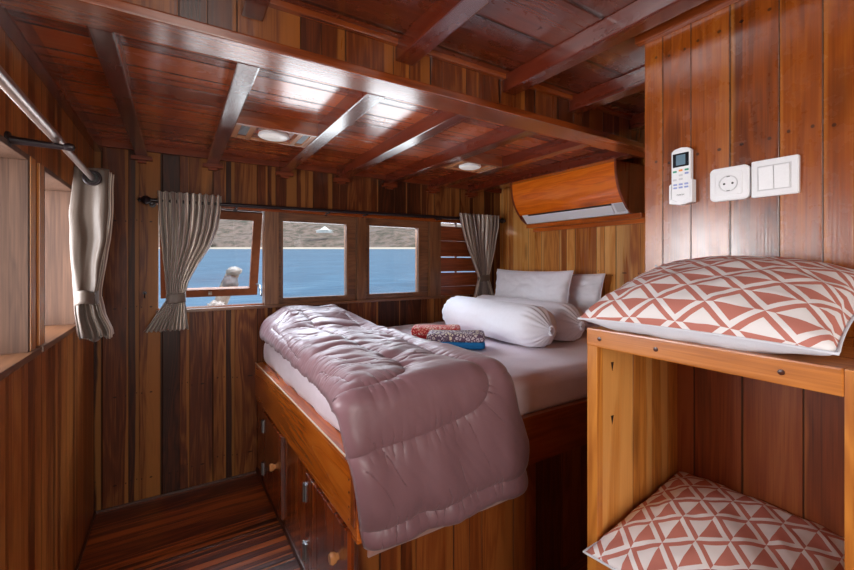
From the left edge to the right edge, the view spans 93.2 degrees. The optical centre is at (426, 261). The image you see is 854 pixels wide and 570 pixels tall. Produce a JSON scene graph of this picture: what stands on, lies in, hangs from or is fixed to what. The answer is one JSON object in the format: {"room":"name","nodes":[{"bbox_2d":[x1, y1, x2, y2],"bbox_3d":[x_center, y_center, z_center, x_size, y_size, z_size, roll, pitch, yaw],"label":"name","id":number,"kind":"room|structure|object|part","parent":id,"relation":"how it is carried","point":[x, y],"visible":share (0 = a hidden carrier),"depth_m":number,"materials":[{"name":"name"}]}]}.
{"room":"ship interior","nodes":[
{"label":"ship interior","id":0,"kind":"room"},
{"bbox_2d":[0,26,93,569],"bbox_3d":[-0.832,0.295,0.485,0.170,2.030,3.700,0,0,-32],"label":"wall","id":1,"kind":"structure","parent":0,"point":[47,404],"depth_m":1.33,"materials":[{"name":"brown wood"}]},
{"bbox_2d":[0,135,29,354],"bbox_3d":[-1.066,-0.025,0.860,0.186,0.565,0.606,0,0,-32],"label":"window","id":2,"kind":"structure","parent":1,"relation":"in","point":[14,162],"depth_m":1.14,"materials":[{"name":"brown wood"}]},
{"bbox_2d":[0,348,40,380],"bbox_3d":[-1.065,0.268,0.860,0.208,0.020,0.724,0,0,-32],"label":"trim","id":3,"kind":"structure","parent":1,"relation":"attached to","point":[9,363],"depth_m":1.07,"materials":[{"name":"brown wood"}]},
{"bbox_2d":[30,157,35,350],"bbox_3d":[-0.989,-0.024,0.908,0.008,0.563,0.704,0,0,-32],"label":"trim","id":4,"kind":"structure","parent":1,"relation":"attached to","point":[32,161],"depth_m":1.18,"materials":[{"name":"brown wood"}]},
{"bbox_2d":[37,163,43,345],"bbox_3d":[-1.348,-0.024,1.489,0.008,0.563,0.579,0,0,-32],"label":"trim","id":5,"kind":"structure","parent":1,"relation":"attached to","point":[40,168],"depth_m":1.25,"materials":[{"name":"brown wood"}]},
{"bbox_2d":[0,65,94,180],"bbox_3d":[-0.736,-0.331,0.620,0.135,0.079,2.230,0,0,-32],"label":"curtain rod","id":6,"kind":"object","parent":1,"relation":"attached to","point":[7,84],"visible":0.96,"depth_m":0.99,"materials":[{"name":"metal"}]},
{"bbox_3d":[-0.573,-0.342,0.410,0.025,0.057,1.700,0,0,-32],"label":"rod","id":7,"kind":"part","parent":6,"relation":"part of","materials":[{"name":"metal"}]},
{"bbox_2d":[69,166,113,341],"bbox_3d":[-1.306,-0.026,1.571,0.127,0.663,0.144,0,0,-28],"label":"window curtain","id":8,"kind":"object","parent":6,"relation":"hanging from","point":[91,208],"visible":0.98,"depth_m":1.54,"materials":[{"name":"grey fabric"}]},
{"bbox_2d":[0,5,102,151],"bbox_3d":[-1.342,-0.608,1.504,0.035,0.065,1.430,0,0,-32],"label":"trim","id":9,"kind":"structure","parent":1,"relation":"attached to","point":[15,23],"depth_m":1.23,"materials":[{"name":"brown wood"}]},
{"bbox_2d":[36,324,75,351],"bbox_3d":[-1.425,0.268,1.442,0.208,0.020,0.599,0,0,-32],"label":"window sill","id":10,"kind":"structure","parent":1,"relation":"attached to","point":[54,334],"depth_m":1.47,"materials":[{"name":"brown wood"}]},
{"bbox_2d":[44,166,75,341],"bbox_3d":[-1.426,-0.025,1.441,0.186,0.565,0.481,0,0,-32],"label":"window","id":11,"kind":"structure","parent":1,"relation":"in","point":[58,289],"depth_m":1.65,"materials":[{"name":"brown wood"}]},
{"bbox_2d":[75,511,95,569],"bbox_3d":[-0.755,1.304,0.532,0.010,0.012,3.700,0,0,-32],"label":"baseboard","id":12,"kind":"structure","parent":1,"relation":"attached to","point":[94,513],"depth_m":1.88,"materials":[{"name":"brown wood"}]},
{"bbox_2d":[122,0,644,142],"bbox_3d":[0.236,-0.655,1.579,2.797,0.130,0.087,0,0,-32],"label":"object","id":13,"kind":"structure","parent":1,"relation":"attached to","point":[277,26],"depth_m":1.27,"materials":[{"name":"brown wood"}]},
{"bbox_2d":[268,0,632,119],"bbox_3d":[0.264,-0.711,1.533,2.797,0.018,0.020,0,0,-32],"label":"trim","id":14,"kind":"structure","parent":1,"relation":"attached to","point":[280,5],"depth_m":1.29,"materials":[{"name":"brown wood"}]},
{"bbox_2d":[94,147,499,510],"bbox_3d":[-0.651,0.305,2.822,3.197,2.010,0.085,0,0,-32],"label":"wall","id":15,"kind":"structure","parent":0,"point":[176,410],"depth_m":2.31,"materials":[{"name":"brown wood"}]},
{"bbox_2d":[131,154,152,163],"bbox_3d":[-1.550,-0.557,2.196,0.095,0.036,0.035,0,0,-32],"label":"bracket","id":16,"kind":"object","parent":15,"relation":"attached to","point":[140,159],"visible":1,"depth_m":2.19,"materials":[{"name":"brown wood"}]},
{"bbox_2d":[95,471,255,513],"bbox_3d":[-0.541,1.304,2.834,2.797,0.012,0.010,0,0,-32],"label":"baseboard","id":17,"kind":"structure","parent":15,"relation":"attached to","point":[252,472],"depth_m":2.28,"materials":[{"name":"brown wood"}]},
{"bbox_2d":[160,210,261,298],"bbox_3d":[-1.335,-0.048,2.515,0.547,0.541,0.250,0,0,-32],"label":"window","id":18,"kind":"structure","parent":15,"relation":"in","point":[256,217],"depth_m":2.59,"materials":[{"name":"brown wood"}]},
{"bbox_2d":[158,303,263,309],"bbox_3d":[-1.283,0.269,2.434,0.559,0.012,0.050,0,0,-32],"label":"trim","id":19,"kind":"structure","parent":15,"relation":"attached to","point":[250,303],"depth_m":2.44,"materials":[{"name":"brown wood"}]},
{"bbox_2d":[203,163,222,170],"bbox_3d":[-1.260,-0.557,2.375,0.103,0.036,0.035,0,0,-32],"label":"bracket","id":20,"kind":"object","parent":15,"relation":"attached to","point":[211,167],"visible":1,"depth_m":2.36,"materials":[{"name":"brown wood"}]},
{"bbox_2d":[262,211,278,304],"bbox_3d":[-1.008,-0.022,2.599,0.084,0.595,0.089,0,0,-32],"label":"trim","id":21,"kind":"structure","parent":15,"relation":"attached to","point":[270,220],"depth_m":2.56,"materials":[{"name":"brown wood"}]},
{"bbox_2d":[275,171,293,178],"bbox_3d":[-0.913,-0.557,2.589,0.108,0.036,0.035,0,0,-32],"label":"bracket","id":22,"kind":"object","parent":15,"relation":"attached to","point":[281,174],"visible":1,"depth_m":2.58,"materials":[{"name":"brown wood"}]},
{"bbox_2d":[156,295,444,313],"bbox_3d":[-0.687,0.279,2.755,1.930,0.018,0.052,0,0,-32],"label":"trim","id":23,"kind":"structure","parent":15,"relation":"attached to","point":[441,296],"depth_m":2.67,"materials":[{"name":"brown wood"}]},
{"bbox_2d":[102,139,501,193],"bbox_3d":[-0.538,-0.623,2.829,2.797,0.035,0.022,0,0,-32],"label":"trim","id":24,"kind":"structure","parent":15,"relation":"attached to","point":[105,143],"depth_m":2.48,"materials":[{"name":"brown wood"}]},
{"bbox_2d":[156,203,460,223],"bbox_3d":[-0.474,-0.330,2.894,2.440,0.024,0.040,0,0,-32],"label":"trim","id":25,"kind":"structure","parent":15,"relation":"attached to","point":[222,207],"depth_m":2.82,"materials":[{"name":"brown wood"}]},
{"bbox_2d":[279,213,355,303],"bbox_3d":[-0.745,-0.023,2.760,0.532,0.592,0.051,0,0,-32],"label":"window","id":26,"kind":"structure","parent":15,"relation":"in","point":[349,223],"depth_m":2.81,"materials":[{"name":"brown wood"}]},
{"bbox_2d":[137,195,505,222],"bbox_3d":[-0.441,-0.340,2.841,2.600,0.077,0.104,0,0,-32],"label":"curtain rod","id":27,"kind":"object","parent":15,"relation":"attached to","point":[145,199],"visible":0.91,"depth_m":2.60,"materials":[{"name":"black metal"}]},
{"bbox_2d":[144,190,221,332],"bbox_3d":[-1.333,-0.001,2.224,0.365,0.758,0.075,0,0,-32],"label":"window curtain","id":28,"kind":"object","parent":27,"relation":"hanging from","point":[188,231],"visible":1,"depth_m":2.21,"materials":[{"name":"grey fabric"}]},
{"bbox_2d":[459,213,498,297],"bbox_3d":[0.437,0.014,3.317,0.428,0.808,0.074,0,0,-30],"label":"window curtain","id":29,"kind":"object","parent":27,"relation":"hanging from","point":[480,232],"visible":0.86,"depth_m":3.32,"materials":[{"name":"grey fabric"}]},
{"bbox_2d":[333,177,349,184],"bbox_3d":[-0.591,-0.557,2.789,0.110,0.036,0.035,0,0,-32],"label":"bracket","id":30,"kind":"object","parent":15,"relation":"attached to","point":[343,181],"visible":1,"depth_m":2.77,"materials":[{"name":"brown wood"}]},
{"bbox_2d":[356,217,365,299],"bbox_3d":[-0.491,-0.022,2.919,0.067,0.595,0.089,0,0,-32],"label":"trim","id":31,"kind":"structure","parent":15,"relation":"attached to","point":[360,222],"depth_m":2.88,"materials":[{"name":"brown wood"}]},
{"bbox_2d":[382,183,396,189],"bbox_3d":[-0.276,-0.557,2.984,0.110,0.036,0.035,0,0,-32],"label":"bracket","id":32,"kind":"object","parent":15,"relation":"attached to","point":[386,185],"visible":1,"depth_m":2.97,"materials":[{"name":"brown wood"}]},
{"bbox_2d":[366,218,427,298],"bbox_3d":[-0.231,-0.023,3.079,0.543,0.592,0.051,0,0,-32],"label":"window","id":33,"kind":"structure","parent":15,"relation":"in","point":[421,228],"depth_m":3.15,"materials":[{"name":"brown wood"}]},
{"bbox_2d":[428,222,440,295],"bbox_3d":[0.044,-0.022,3.250,0.105,0.595,0.089,0,0,-32],"label":"trim","id":34,"kind":"structure","parent":15,"relation":"attached to","point":[434,228],"depth_m":3.21,"materials":[{"name":"brown wood"}]},
{"bbox_2d":[441,224,477,295],"bbox_3d":[0.311,-0.022,3.422,0.530,0.595,0.032,0,0,-32],"label":"window","id":35,"kind":"structure","parent":15,"relation":"in","point":[452,238],"depth_m":3.36,"materials":[{"name":"brown wood"}]},
{"bbox_2d":[465,193,477,197],"bbox_3d":[0.370,-0.557,3.384,0.110,0.036,0.035,0,0,-32],"label":"bracket","id":36,"kind":"object","parent":15,"relation":"attached to","point":[469,195],"visible":1,"depth_m":3.37,"materials":[{"name":"brown wood"}]},
{"bbox_2d":[24,11,639,188],"bbox_3d":[-0.175,-0.660,2.244,2.997,0.040,1.600,0,0,-32],"label":"ceiling","id":37,"kind":"structure","parent":0,"point":[178,91],"depth_m":1.67,"materials":[{"name":"brown wood"}]},
{"bbox_2d":[86,26,147,155],"bbox_3d":[-1.184,-0.608,1.605,0.055,0.065,1.425,0,0,-32],"label":"ceiling beam","id":38,"kind":"structure","parent":37,"relation":"attached to","point":[108,45],"depth_m":1.30,"materials":[{"name":"brown wood"}]},
{"bbox_2d":[206,61,259,163],"bbox_3d":[-0.894,-0.608,1.784,0.063,0.065,1.425,0,0,-32],"label":"ceiling beam","id":39,"kind":"structure","parent":37,"relation":"attached to","point":[241,77],"depth_m":1.50,"materials":[{"name":"brown wood"}]},
{"bbox_2d":[231,110,317,147],"bbox_3d":[-0.710,-0.605,1.871,0.342,0.071,0.234,0,0,-32],"label":"ceiling lamp","id":40,"kind":"object","parent":37,"relation":"attached to","point":[250,125],"visible":0.91,"depth_m":1.81,"materials":[{"name":"brown wood"}]},
{"bbox_2d":[238,126,248,134],"bbox_3d":[-0.813,-0.589,1.792,0.035,0.004,0.160,0,0,-32],"label":"vent grille","id":41,"kind":"object","parent":40,"relation":"attached to","point":[243,130],"depth_m":1.80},
{"bbox_2d":[231,124,315,147],"bbox_3d":[-0.710,-0.585,1.871,0.342,0.012,0.210,0,0,-32],"label":"lamp base","id":42,"kind":"object","parent":40,"relation":"on","point":[284,134],"depth_m":1.84,"materials":[{"name":"brown wood"}]},
{"bbox_2d":[259,133,287,141],"bbox_3d":[-0.710,-0.573,1.871,0.124,0.008,0.124,0,0,-32],"label":"diffuser","id":43,"kind":"object","parent":40,"relation":"attached to","point":[277,137],"depth_m":1.85,"materials":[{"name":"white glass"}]},
{"bbox_2d":[297,136,308,143],"bbox_3d":[-0.593,-0.589,1.929,0.035,0.004,0.160,0,0,-32],"label":"vent grille","id":44,"kind":"object","parent":40,"relation":"attached to","point":[300,139],"depth_m":1.94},
{"bbox_2d":[0,0,644,158],"bbox_3d":[0.237,-0.589,1.577,2.797,0.027,0.117,0,0,-32],"label":"ceiling beam","id":45,"kind":"structure","parent":37,"relation":"attached to","point":[116,16],"depth_m":1.17,"materials":[{"name":"brown wood"}]},
{"bbox_2d":[279,89,384,171],"bbox_3d":[-0.547,-0.608,1.998,0.068,0.065,1.425,0,0,-32],"label":"ceiling beam","id":46,"kind":"structure","parent":37,"relation":"attached to","point":[355,104],"depth_m":1.71,"materials":[{"name":"brown wood"}]},
{"bbox_2d":[336,110,471,178],"bbox_3d":[-0.225,-0.608,2.198,0.070,0.065,1.425,0,0,-32],"label":"ceiling beam","id":47,"kind":"structure","parent":37,"relation":"attached to","point":[438,121],"depth_m":1.98,"materials":[{"name":"brown wood"}]},
{"bbox_2d":[384,125,535,183],"bbox_3d":[0.089,-0.608,2.393,0.070,0.065,1.425,0,0,-32],"label":"ceiling beam","id":48,"kind":"structure","parent":37,"relation":"attached to","point":[503,135],"depth_m":2.19,"materials":[{"name":"brown wood"}]},
{"bbox_2d":[441,153,501,172],"bbox_3d":[0.263,-0.605,2.473,0.310,0.071,0.234,0,0,-32],"label":"ceiling lamp","id":49,"kind":"object","parent":37,"relation":"attached to","point":[482,162],"visible":0.84,"depth_m":2.42,"materials":[{"name":"brown wood"}]},
{"bbox_2d":[441,161,498,172],"bbox_3d":[0.263,-0.585,2.473,0.310,0.012,0.210,0,0,-32],"label":"lamp base","id":50,"kind":"object","parent":49,"relation":"on","point":[467,166],"depth_m":2.44,"materials":[{"name":"brown wood"}]},
{"bbox_2d":[460,166,479,169],"bbox_3d":[0.263,-0.573,2.473,0.124,0.008,0.124,0,0,-32],"label":"diffuser","id":51,"kind":"object","parent":49,"relation":"attached to","point":[461,167],"depth_m":2.45,"materials":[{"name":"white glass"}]},
{"bbox_2d":[428,138,589,188],"bbox_3d":[0.412,-0.608,2.592,0.070,0.065,1.425,0,0,-32],"label":"ceiling beam","id":52,"kind":"structure","parent":37,"relation":"attached to","point":[559,146],"depth_m":2.33,"materials":[{"name":"brown wood"}]},
{"bbox_2d":[467,149,634,192],"bbox_3d":[0.736,-0.608,2.792,0.070,0.065,1.425,0,0,-32],"label":"ceiling beam","id":53,"kind":"structure","parent":37,"relation":"attached to","point":[604,156],"depth_m":2.62,"materials":[{"name":"brown wood"}]},
{"bbox_2d":[78,473,586,569],"bbox_3d":[0.430,1.340,1.266,2.997,0.060,3.900,0,0,-32],"label":"floor","id":54,"kind":"structure","parent":0,"point":[233,524],"depth_m":1.94,"materials":[{"name":"brown wood"}]},
{"bbox_2d":[255,362,586,569],"bbox_3d":[0.190,0.964,2.380,2.032,0.692,1.552,0,0,-32],"label":"bed","id":55,"kind":"object","parent":54,"relation":"on","point":[303,470],"visible":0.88,"depth_m":1.64,"materials":[{"name":"brown wood"}]},
{"bbox_3d":[-0.790,1.048,2.063,0.031,0.040,0.040,0,0,-32],"label":"knob","id":56,"kind":"part","parent":55,"relation":"part of","materials":[{"name":"brown wood"}]},
{"bbox_3d":[-0.818,1.059,2.146,0.014,0.402,0.411,0,0,-34],"label":"cupboard door","id":57,"kind":"part","parent":55,"relation":"part of","materials":[{"name":"brown wood"}]},
{"bbox_3d":[-0.637,0.739,1.883,0.024,0.202,1.529,0,0,-34],"label":"rail","id":58,"kind":"part","parent":55,"relation":"part of","materials":[{"name":"brown wood"}]},
{"bbox_3d":[-0.631,1.073,1.897,0.025,0.475,1.511,0,0,-34],"label":"panel","id":59,"kind":"part","parent":55,"relation":"part of","materials":[{"name":"brown wood"}]},
{"bbox_3d":[-0.369,1.059,1.468,0.014,0.402,0.446,0,0,-34],"label":"cupboard door","id":60,"kind":"part","parent":55,"relation":"part of","materials":[{"name":"brown wood"}]},
{"bbox_3d":[-0.309,0.980,1.337,0.031,0.040,0.040,0,0,-32],"label":"knob","id":61,"kind":"part","parent":55,"relation":"part of","materials":[{"name":"brown wood"}]},
{"bbox_3d":[-0.205,0.741,1.248,0.043,0.228,0.042,0,0,-32],"label":"corner post","id":62,"kind":"part","parent":55,"relation":"part of","materials":[{"name":"brown wood"}]},
{"bbox_2d":[264,321,586,430],"bbox_3d":[0.211,0.553,2.403,1.986,0.184,1.529,0,0,-32],"label":"mattress","id":63,"kind":"object","parent":55,"relation":"on","point":[554,374],"visible":0.23,"depth_m":1.82,"materials":[{"name":"fabric"}]},
{"bbox_2d":[259,304,528,557],"bbox_3d":[-0.326,0.589,1.989,0.778,0.644,1.599,0,0,-32],"label":"comforter","id":64,"kind":"object","parent":63,"relation":"on","point":[434,436],"visible":1,"depth_m":1.34,"materials":[{"name":"pink fabric"}]},
{"bbox_2d":[411,324,460,338],"bbox_3d":[0.055,0.420,2.409,0.292,0.080,0.162,0,0,4],"label":"sarong","id":65,"kind":"object","parent":63,"relation":"on","point":[419,330],"visible":0.43,"depth_m":2.34,"materials":[{"name":"red fabric"}]},
{"bbox_2d":[427,330,484,349],"bbox_3d":[0.158,0.419,2.197,0.312,0.082,0.162,0,0,6],"label":"sarong","id":66,"kind":"object","parent":63,"relation":"on","point":[466,339],"visible":0.84,"depth_m":2.12,"materials":[{"name":"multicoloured fabric"}]},
{"bbox_2d":[442,296,556,346],"bbox_3d":[0.407,0.347,2.515,0.271,0.222,0.971,0,0,-32],"label":"bolster","id":67,"kind":"object","parent":63,"relation":"on","point":[527,325],"visible":0.91,"depth_m":2.26,"materials":[{"name":"white fabric"}]},
{"bbox_2d":[476,295,585,340],"bbox_3d":[0.619,0.348,2.670,0.265,0.218,0.972,0,0,-32],"label":"bolster","id":68,"kind":"object","parent":63,"relation":"on","point":[569,328],"visible":0.41,"depth_m":2.29,"materials":[{"name":"white fabric"}]},
{"bbox_2d":[495,269,573,302],"bbox_3d":[0.735,0.260,2.924,0.197,0.412,0.728,0,0,-28],"label":"pillow","id":69,"kind":"object","parent":63,"relation":"on","point":[553,286],"visible":0.55,"depth_m":2.81,"materials":[{"name":"white fabric"}]},
{"bbox_2d":[568,273,605,329],"bbox_3d":[0.966,0.265,2.856,0.140,0.384,0.626,0,0,-29],"label":"pillow","id":70,"kind":"object","parent":63,"relation":"on","point":[585,290],"visible":0.22,"depth_m":2.66,"materials":[{"name":"white fabric"}]},
{"bbox_3d":[0.611,0.714,1.754,1.975,0.192,0.031,0,0,-32],"label":"rail","id":71,"kind":"part","parent":55,"relation":"part of","materials":[{"name":"brown wood"}]},
{"bbox_3d":[0.627,1.060,1.770,1.930,0.500,0.019,0,0,-32],"label":"panel","id":72,"kind":"part","parent":55,"relation":"part of","materials":[{"name":"brown wood"}]},
{"bbox_2d":[587,326,853,569],"bbox_3d":[0.742,0.737,0.810,0.386,1.147,0.696,0,0,-32],"label":"frame","id":73,"kind":"object","parent":54,"relation":"on","point":[632,377],"visible":0.69,"depth_m":1.00,"materials":[{"name":"brown wood"}]},
{"bbox_2d":[582,472,844,569],"bbox_3d":[0.669,0.648,0.913,0.451,0.134,0.406,0,0,-33],"label":"cushion","id":74,"kind":"object","parent":73,"relation":"on","point":[691,522],"visible":0.98,"depth_m":0.90,"materials":[{"name":"fabric"}]},
{"bbox_2d":[577,256,853,355],"bbox_3d":[0.663,0.081,0.914,0.393,0.192,0.466,0,0,-33],"label":"cushion","id":75,"kind":"object","parent":73,"relation":"on","point":[766,305],"visible":0.97,"depth_m":0.78,"materials":[{"name":"fabric"}]},
{"bbox_2d":[282,0,644,114],"bbox_3d":[0.851,-0.740,0.585,2.997,0.040,2.300,0,0,-32],"label":"ceiling","id":76,"kind":"structure","parent":0,"point":[504,35],"depth_m":1.26,"materials":[{"name":"brown wood"}]},
{"bbox_2d":[241,0,269,21],"bbox_3d":[0.101,-0.688,0.165,0.055,0.065,2.175,0,0,-32],"label":"ceiling beam","id":77,"kind":"structure","parent":76,"relation":"attached to","point":[253,9],"depth_m":1.05,"materials":[{"name":"brown wood"}]},
{"bbox_2d":[395,0,491,65],"bbox_3d":[0.497,-0.688,0.410,0.067,0.065,2.175,0,0,-32],"label":"ceiling beam","id":78,"kind":"structure","parent":76,"relation":"attached to","point":[442,18],"depth_m":1.15,"materials":[{"name":"brown wood"}]},
{"bbox_2d":[503,0,706,95],"bbox_3d":[0.890,-0.688,0.654,0.062,0.065,2.175,0,0,-32],"label":"ceiling beam","id":79,"kind":"structure","parent":76,"relation":"attached to","point":[637,17],"depth_m":1.23,"materials":[{"name":"brown wood"}]},
{"bbox_2d":[569,66,644,113],"bbox_3d":[0.765,-0.688,1.588,0.063,0.065,0.455,0,0,-32],"label":"ceiling beam","id":80,"kind":"structure","parent":76,"relation":"attached to","point":[632,82],"depth_m":1.61,"materials":[{"name":"brown wood"}]},
{"bbox_2d":[629,112,644,130],"bbox_3d":[1.143,-0.688,1.821,0.060,0.065,0.455,0,0,-32],"label":"ceiling beam","id":81,"kind":"structure","parent":76,"relation":"attached to","point":[637,123],"depth_m":1.97,"materials":[{"name":"brown wood"}]},
{"bbox_2d":[500,158,644,330],"bbox_3d":[1.209,0.285,2.759,0.100,2.050,1.980,0,0,-32],"label":"wall","id":82,"kind":"structure","parent":0,"point":[618,252],"depth_m":2.89,"materials":[{"name":"brown wood"}]},
{"bbox_2d":[522,202,631,223],"bbox_3d":[1.015,-0.421,2.784,0.184,0.257,0.826,0,0,-32],"label":"air conditioner","id":83,"kind":"object","parent":82,"relation":"attached to","point":[612,209],"visible":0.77,"depth_m":2.68,"materials":[{"name":"white plastic"}]},
{"bbox_3d":[1.160,-0.329,2.432,0.040,0.046,0.055,0,0,-32],"label":"display panel","id":84,"kind":"part","parent":83,"relation":"part of","materials":[{"name":"white plastic"}]},
{"bbox_2d":[510,160,644,231],"bbox_3d":[0.993,-0.413,2.741,0.286,0.357,0.916,0,0,-32],"label":"cover","id":85,"kind":"object","parent":82,"relation":"attached to","point":[618,181],"visible":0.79,"depth_m":2.56,"materials":[{"name":"brown wood"}]},
{"bbox_3d":[0.756,-0.440,3.124,0.286,0.296,0.014,0,0,-32],"label":"panel","id":86,"kind":"part","parent":85,"relation":"part of","materials":[{"name":"brown wood"}]},
{"bbox_3d":[0.904,-0.472,2.715,0.096,0.239,0.838,0,0,-32],"label":"panel","id":87,"kind":"part","parent":85,"relation":"part of","materials":[{"name":"brown wood"}]},
{"bbox_3d":[1.204,-0.440,2.400,0.286,0.296,0.014,0,0,-32],"label":"panel","id":88,"kind":"part","parent":85,"relation":"part of","materials":[{"name":"brown wood"}]},
{"bbox_2d":[645,0,853,337],"bbox_3d":[1.681,-0.287,0.875,1.280,0.905,1.720,0,0,-32],"label":"wall","id":89,"kind":"structure","parent":0,"point":[746,82],"depth_m":1.02,"materials":[{"name":"brown wood"}]},
{"bbox_2d":[669,147,695,204],"bbox_3d":[0.736,-0.246,1.165,0.022,0.165,0.062,0,0,-32],"label":"remote","id":90,"kind":"object","parent":89,"relation":"attached to","point":[682,191],"visible":1,"depth_m":1.16,"materials":[{"name":"white plastic"}]},
{"bbox_2d":[635,0,739,46],"bbox_3d":[1.120,-0.701,0.537,0.030,0.038,1.735,0,0,-32],"label":"trim","id":91,"kind":"structure","parent":89,"relation":"attached to","point":[708,7],"depth_m":1.15,"materials":[{"name":"brown wood"}]},
{"bbox_2d":[710,164,750,201],"bbox_3d":[0.800,-0.207,1.069,0.016,0.088,0.089,0,0,-32],"label":"wall socket","id":92,"kind":"object","parent":89,"relation":"attached to","point":[734,182],"visible":1,"depth_m":1.06,"materials":[{"name":"white plastic"}]},
{"bbox_2d":[751,154,799,197],"bbox_3d":[0.850,-0.208,0.988,0.015,0.091,0.092,0,0,-32],"label":"light switch","id":93,"kind":"object","parent":89,"relation":"attached to","point":[781,175],"visible":1,"depth_m":0.98,"materials":[{"name":"white plastic"}]},
{"bbox_2d":[677,337,850,537],"bbox_3d":[1.681,0.738,0.875,1.280,1.145,1.720,0,0,-32],"label":"wall","id":94,"kind":"structure","parent":0,"point":[781,446],"depth_m":1.01,"materials":[{"name":"brown wood"}]},
{"label":"outside","id":95,"kind":"structure","parent":0,"visible":0},
{"bbox_2d":[159,219,464,246],"bbox_3d":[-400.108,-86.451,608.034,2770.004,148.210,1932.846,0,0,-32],"label":"hillside","id":96,"kind":"structure","parent":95,"point":[230,233],"depth_m":458.80,"materials":[{"name":"grey stone"}]},
{"bbox_2d":[316,226,334,232],"bbox_3d":[-108.000,-34.359,428.014,22.265,7.353,19.021,0,0,-32],"label":"house","id":97,"kind":"structure","parent":96,"relation":"on","point":[324,229],"depth_m":423.08,"materials":[{"name":"white"}]},
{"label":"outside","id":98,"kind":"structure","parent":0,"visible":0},
{"bbox_2d":[159,249,474,307],"bbox_3d":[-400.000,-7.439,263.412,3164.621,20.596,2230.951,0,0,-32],"label":"sea","id":99,"kind":"structure","parent":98,"point":[306,272],"depth_m":47.54,"materials":[{"name":"liquid"}]},
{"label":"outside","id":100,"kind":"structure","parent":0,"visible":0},
{"bbox_3d":[-0.895,1.030,3.347,8.000,0.060,1.065,0,0,-32],"label":"deck","id":101,"kind":"object","parent":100,"visible":0},
{"bbox_2d":[206,266,242,305],"bbox_3d":[-1.656,0.519,3.308,0.274,0.966,0.191,0,0,-32],"label":"wrapped spar","id":102,"kind":"object","parent":101,"relation":"on","point":[230,279],"visible":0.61,"depth_m":3.31,"materials":[{"name":"white fabric"}]},
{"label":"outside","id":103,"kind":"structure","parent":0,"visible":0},
{"bbox_2d":[159,247,414,248],"bbox_3d":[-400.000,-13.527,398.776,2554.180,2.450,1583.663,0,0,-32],"label":"beach","id":104,"kind":"structure","parent":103,"point":[159,247],"depth_m":398.52}
]}

